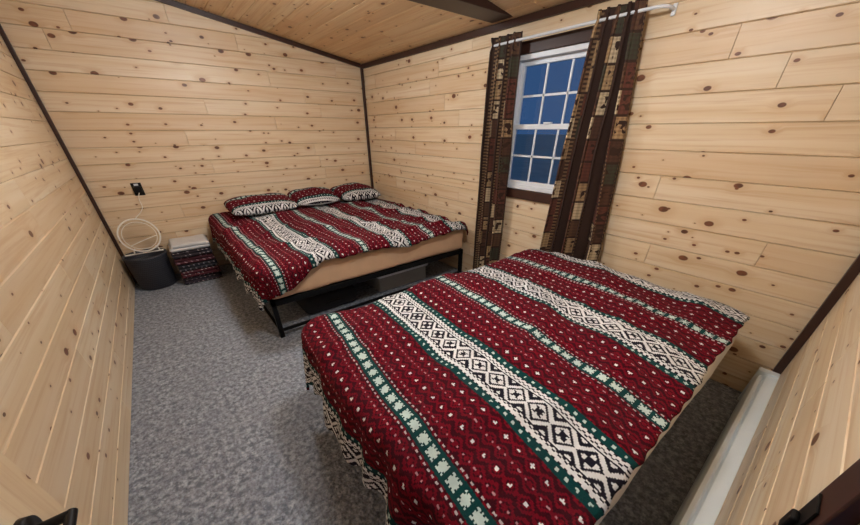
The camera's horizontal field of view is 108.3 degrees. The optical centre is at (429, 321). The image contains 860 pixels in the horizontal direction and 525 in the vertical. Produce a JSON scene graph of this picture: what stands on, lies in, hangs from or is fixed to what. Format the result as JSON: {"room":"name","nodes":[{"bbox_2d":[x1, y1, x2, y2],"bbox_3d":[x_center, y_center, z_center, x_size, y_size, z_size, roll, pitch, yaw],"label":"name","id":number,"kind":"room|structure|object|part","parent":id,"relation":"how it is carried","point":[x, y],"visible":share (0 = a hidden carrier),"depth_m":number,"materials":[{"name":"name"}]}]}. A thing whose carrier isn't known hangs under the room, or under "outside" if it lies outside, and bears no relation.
{"room":"cabin bedroom","nodes":[
{"label":"cabin bedroom","id":0,"kind":"room"},
{"bbox_2d":[36,510,68,524],"bbox_3d":[-0.650,0.346,0.536,0.045,0.018,0.018,-23,38,-32],"label":"lever neck","id":1,"kind":"object","parent":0,"point":[58,519],"depth_m":0.53,"materials":[{"name":"black metal"}]},
{"bbox_2d":[0,35,134,524],"bbox_3d":[-1.801,-0.557,1.137,0.100,2.558,4.785,-23,38,-32],"label":"wall","id":2,"kind":"structure","parent":0,"point":[67,293],"depth_m":1.46,"materials":[{"name":"brown wood"}]},
{"bbox_2d":[0,452,83,524],"bbox_3d":[-0.484,0.339,0.193,0.035,1.980,0.880,-23,38,-32],"label":"slab","id":3,"kind":"object","parent":2,"relation":"attached to","point":[20,496],"depth_m":0.55,"materials":[{"name":"brown wood"}]},
{"bbox_2d":[13,515,42,524],"bbox_3d":[-0.671,0.354,0.522,0.012,0.060,0.060,-23,38,-32],"label":"rose","id":4,"kind":"object","parent":3,"relation":"attached to","point":[32,519],"visible":0.94,"depth_m":0.52,"materials":[{"name":"black metal"}]},
{"bbox_2d":[63,508,77,524],"bbox_3d":[-0.594,0.365,0.508,0.019,0.026,0.134,-22,38,-31],"label":"lever","id":5,"kind":"object","parent":3,"relation":"attached to","point":[70,518],"visible":1,"depth_m":0.54,"materials":[{"name":"black metal"}]},
{"bbox_2d":[0,0,370,274],"bbox_3d":[-2.048,-2.023,3.519,2.995,2.558,0.100,-23,38,-32],"label":"wall","id":6,"kind":"structure","parent":0,"point":[200,112],"depth_m":3.09,"materials":[{"name":"brown wood"}]},
{"bbox_2d":[0,24,136,282],"bbox_3d":[-3.169,-1.500,2.697,0.028,2.528,0.028,-23,38,-32],"label":"trim","id":7,"kind":"structure","parent":6,"relation":"attached to","point":[2,32],"depth_m":2.64,"materials":[{"name":"brown wood"}]},
{"bbox_2d":[130,183,145,195],"bbox_3d":[-2.884,-1.308,3.065,0.080,0.115,0.050,-23,38,-32],"label":"wall outlet","id":8,"kind":"object","parent":6,"relation":"attached to","point":[137,188],"visible":1,"depth_m":3.06,"materials":[{"name":"black plastic"}]},
{"bbox_2d":[155,0,360,67],"bbox_3d":[-2.021,-2.871,2.929,2.965,0.492,0.025,-23,38,-32],"label":"trim","id":9,"kind":"structure","parent":6,"relation":"attached to","point":[173,3],"depth_m":3.11,"materials":[{"name":"brown wood"}]},
{"bbox_2d":[360,67,373,187],"bbox_3d":[-0.848,-2.282,4.383,0.030,2.095,0.030,-23,38,-32],"label":"trim","id":10,"kind":"structure","parent":6,"relation":"attached to","point":[361,69],"depth_m":4.15,"materials":[{"name":"brown wood"}]},
{"bbox_2d":[174,0,572,63],"bbox_3d":[-0.584,-2.002,1.385,3.009,0.556,4.785,-23,38,-32],"label":"ceiling","id":11,"kind":"structure","parent":0,"point":[359,31],"depth_m":2.69,"materials":[{"name":"brown wood"}]},
{"bbox_2d":[409,0,512,22],"bbox_3d":[-0.617,-1.822,1.506,2.969,0.115,0.210,-23,38,-32],"label":"ceiling beam","id":12,"kind":"structure","parent":11,"relation":"attached to","point":[484,10],"depth_m":2.11,"materials":[{"name":"brown wood"}]},
{"bbox_2d":[128,257,741,524],"bbox_3d":[-0.590,0.070,2.654,3.195,0.100,4.785,-23,38,-32],"label":"floor","id":13,"kind":"structure","parent":0,"point":[227,428],"depth_m":1.71,"materials":[{"name":"grey carpet"}]},
{"bbox_2d":[121,248,176,289],"bbox_3d":[-2.892,-0.546,3.235,0.360,0.340,0.360,-23,38,-32],"label":"trash can","id":14,"kind":"object","parent":13,"relation":"on","point":[152,270],"visible":0.89,"depth_m":3.15,"materials":[{"name":"black plastic"}]},
{"bbox_2d":[116,193,163,256],"bbox_3d":[-2.869,-0.946,3.042,0.187,0.541,0.359,12,33,18],"label":"coiled cable","id":15,"kind":"object","parent":14,"relation":"on","point":[136,218],"visible":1,"depth_m":3.09,"materials":[{"name":"white plastic"}]},
{"bbox_2d":[168,234,222,284],"bbox_3d":[-2.573,-0.696,3.400,0.369,0.424,0.387,-23,38,-32],"label":"folded blankets","id":16,"kind":"object","parent":13,"relation":"on","point":[194,258],"visible":1,"depth_m":3.29,"materials":[{"name":"fabric"}]},
{"bbox_2d":[168,234,209,252],"bbox_3d":[-2.579,-0.847,3.313,0.354,0.075,0.371,-23,38,-32],"label":"towel","id":17,"kind":"object","parent":16,"relation":"on","point":[199,242],"depth_m":3.24,"materials":[{"name":"white fabric"}]},
{"bbox_2d":[296,281,356,314],"bbox_3d":[-0.995,-0.268,2.945,0.500,0.170,0.415,-23,38,-32],"label":"storage bin","id":18,"kind":"object","parent":13,"relation":"on","point":[331,299],"visible":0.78,"depth_m":2.79,"materials":[{"name":"plastic"}]},
{"bbox_2d":[208,198,467,337],"bbox_3d":[-1.034,-0.863,3.444,2.129,0.661,2.146,-23,38,-32],"label":"bed","id":19,"kind":"object","parent":13,"relation":"on","point":[280,255],"visible":0.92,"depth_m":2.76,"materials":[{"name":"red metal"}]},
{"bbox_2d":[224,193,298,215],"bbox_3d":[-1.889,-1.329,3.479,0.701,0.159,0.479,-25,39,-35],"label":"pillow","id":20,"kind":"object","parent":19,"relation":"on","point":[246,205],"visible":0.99,"depth_m":3.35,"materials":[{"name":"red fabric"}]},
{"bbox_2d":[287,187,339,205],"bbox_3d":[-1.447,-1.568,3.850,0.543,0.178,0.460,-20,37,-29],"label":"pillow","id":21,"kind":"object","parent":19,"relation":"on","point":[310,196],"visible":0.98,"depth_m":3.73,"materials":[{"name":"red fabric"}]},
{"bbox_3d":[-1.046,-0.744,3.576,1.960,0.320,2.040,-23,38,-32],"label":"frame","id":22,"kind":"part","parent":19,"relation":"part of","materials":[{"name":"black metal"}]},
{"bbox_2d":[330,182,380,200],"bbox_3d":[-0.997,-1.742,4.133,0.561,0.180,0.478,-25,39,-34],"label":"pillow","id":23,"kind":"object","parent":19,"relation":"on","point":[354,191],"visible":0.97,"depth_m":4.00,"materials":[{"name":"red fabric"}]},
{"bbox_3d":[-1.044,-0.978,3.427,1.975,0.245,2.062,-23,38,-32],"label":"mattress","id":24,"kind":"part","parent":19,"relation":"part of","materials":[{"name":"beige fabric"}]},
{"bbox_2d":[365,259,427,291],"bbox_3d":[-0.396,-0.555,3.392,0.620,0.190,0.430,-23,38,-32],"label":"storage bin","id":25,"kind":"object","parent":13,"relation":"on","point":[390,281],"visible":0.36,"depth_m":3.24,"materials":[{"name":"grey plastic"}]},
{"bbox_2d":[301,249,749,524],"bbox_3d":[0.471,0.206,1.716,2.047,0.650,1.442,-23,38,-32],"label":"bed","id":26,"kind":"object","parent":13,"relation":"on","point":[529,386],"visible":1,"depth_m":1.15,"materials":[{"name":"red fabric"}]},
{"bbox_3d":[0.539,0.116,1.637,1.852,0.260,1.320,-23,38,-32],"label":"mattress","id":27,"kind":"part","parent":26,"relation":"part of","materials":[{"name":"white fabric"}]},
{"bbox_2d":[363,0,859,391],"bbox_3d":[0.621,-1.372,2.898,0.100,2.100,4.785,-23,38,-32],"label":"wall","id":28,"kind":"structure","parent":0,"point":[737,186],"depth_m":1.73,"materials":[{"name":"brown wood"}]},
{"bbox_2d":[361,0,609,68],"bbox_3d":[0.569,-2.228,2.330,0.025,0.043,4.515,-23,38,-32],"label":"trim","id":29,"kind":"structure","parent":28,"relation":"attached to","point":[573,5],"depth_m":2.38,"materials":[{"name":"brown wood"}]},
{"bbox_2d":[507,42,588,193],"bbox_3d":[0.910,-1.490,2.374,0.086,0.910,0.715,-23,38,-32],"label":"frame","id":30,"kind":"object","parent":28,"relation":"attached to","point":[573,52],"visible":0.35,"depth_m":2.38,"materials":[{"name":"white plastic"}]},
{"bbox_2d":[506,25,593,203],"bbox_3d":[0.873,-1.475,2.350,0.020,1.060,0.875,-23,38,-32],"label":"trim","id":31,"kind":"structure","parent":28,"relation":"attached to","point":[582,35],"depth_m":2.17,"materials":[{"name":"brown wood"}]},
{"bbox_2d":[491,3,677,46],"bbox_3d":[0.872,-1.887,2.027,0.092,0.050,1.255,-23,38,-32],"label":"curtain rod","id":32,"kind":"object","parent":28,"relation":"attached to","point":[674,6],"visible":0.79,"depth_m":1.85,"materials":[{"name":"white plastic"}]},
{"bbox_2d":[473,31,522,268],"bbox_3d":[0.569,-1.309,2.757,0.109,1.861,0.312,-23,38,-32],"label":"curtain","id":33,"kind":"object","parent":32,"relation":"hanging from","point":[504,60],"visible":0.94,"depth_m":2.63,"materials":[{"name":"fabric"}]},
{"bbox_2d":[540,0,647,261],"bbox_3d":[1.087,-0.967,2.201,0.113,1.861,0.480,-23,38,-32],"label":"curtain","id":34,"kind":"object","parent":32,"relation":"hanging from","point":[589,164],"visible":0.73,"depth_m":2.04,"materials":[{"name":"fabric"}]},
{"bbox_2d":[714,273,859,524],"bbox_3d":[0.868,-0.102,0.396,2.995,2.558,0.100,-23,38,-32],"label":"wall","id":35,"kind":"structure","parent":0,"point":[807,433],"depth_m":0.87,"materials":[{"name":"brown wood"}]},
{"bbox_2d":[671,367,779,524],"bbox_3d":[1.322,0.633,1.413,1.575,0.240,0.087,-23,38,-32],"label":"baseboard heater","id":36,"kind":"object","parent":35,"relation":"attached to","point":[702,505],"visible":1,"depth_m":1.33,"materials":[{"name":"metal"}]},
{"bbox_2d":[778,493,822,524],"bbox_3d":[0.574,0.322,0.498,0.047,0.130,0.014,-23,38,-32],"label":"door handle","id":37,"kind":"object","parent":35,"relation":"in","point":[811,509],"depth_m":0.48,"materials":[{"name":"black metal"}]},
{"bbox_2d":[772,254,859,374],"bbox_3d":[1.979,-0.410,1.344,0.050,2.090,0.035,-23,38,-32],"label":"trim","id":38,"kind":"structure","parent":35,"relation":"attached to","point":[853,271],"depth_m":1.56,"materials":[{"name":"brown wood"}]},
{"bbox_2d":[802,459,859,524],"bbox_3d":[0.230,0.340,0.086,1.070,2.130,0.120,-23,38,-32],"label":"trim","id":39,"kind":"structure","parent":35,"relation":"attached to","point":[840,503],"depth_m":0.42,"materials":[{"name":"brown wood"}]},
{"label":"outside","id":40,"kind":"structure","parent":0,"visible":0},
{"bbox_2d":[511,134,565,184],"bbox_3d":[80.272,-31.796,55.406,199.700,0.100,400.000,-23,38,-32],"label":"ground","id":41,"kind":"structure","parent":40,"point":[544,143],"depth_m":25.16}
]}

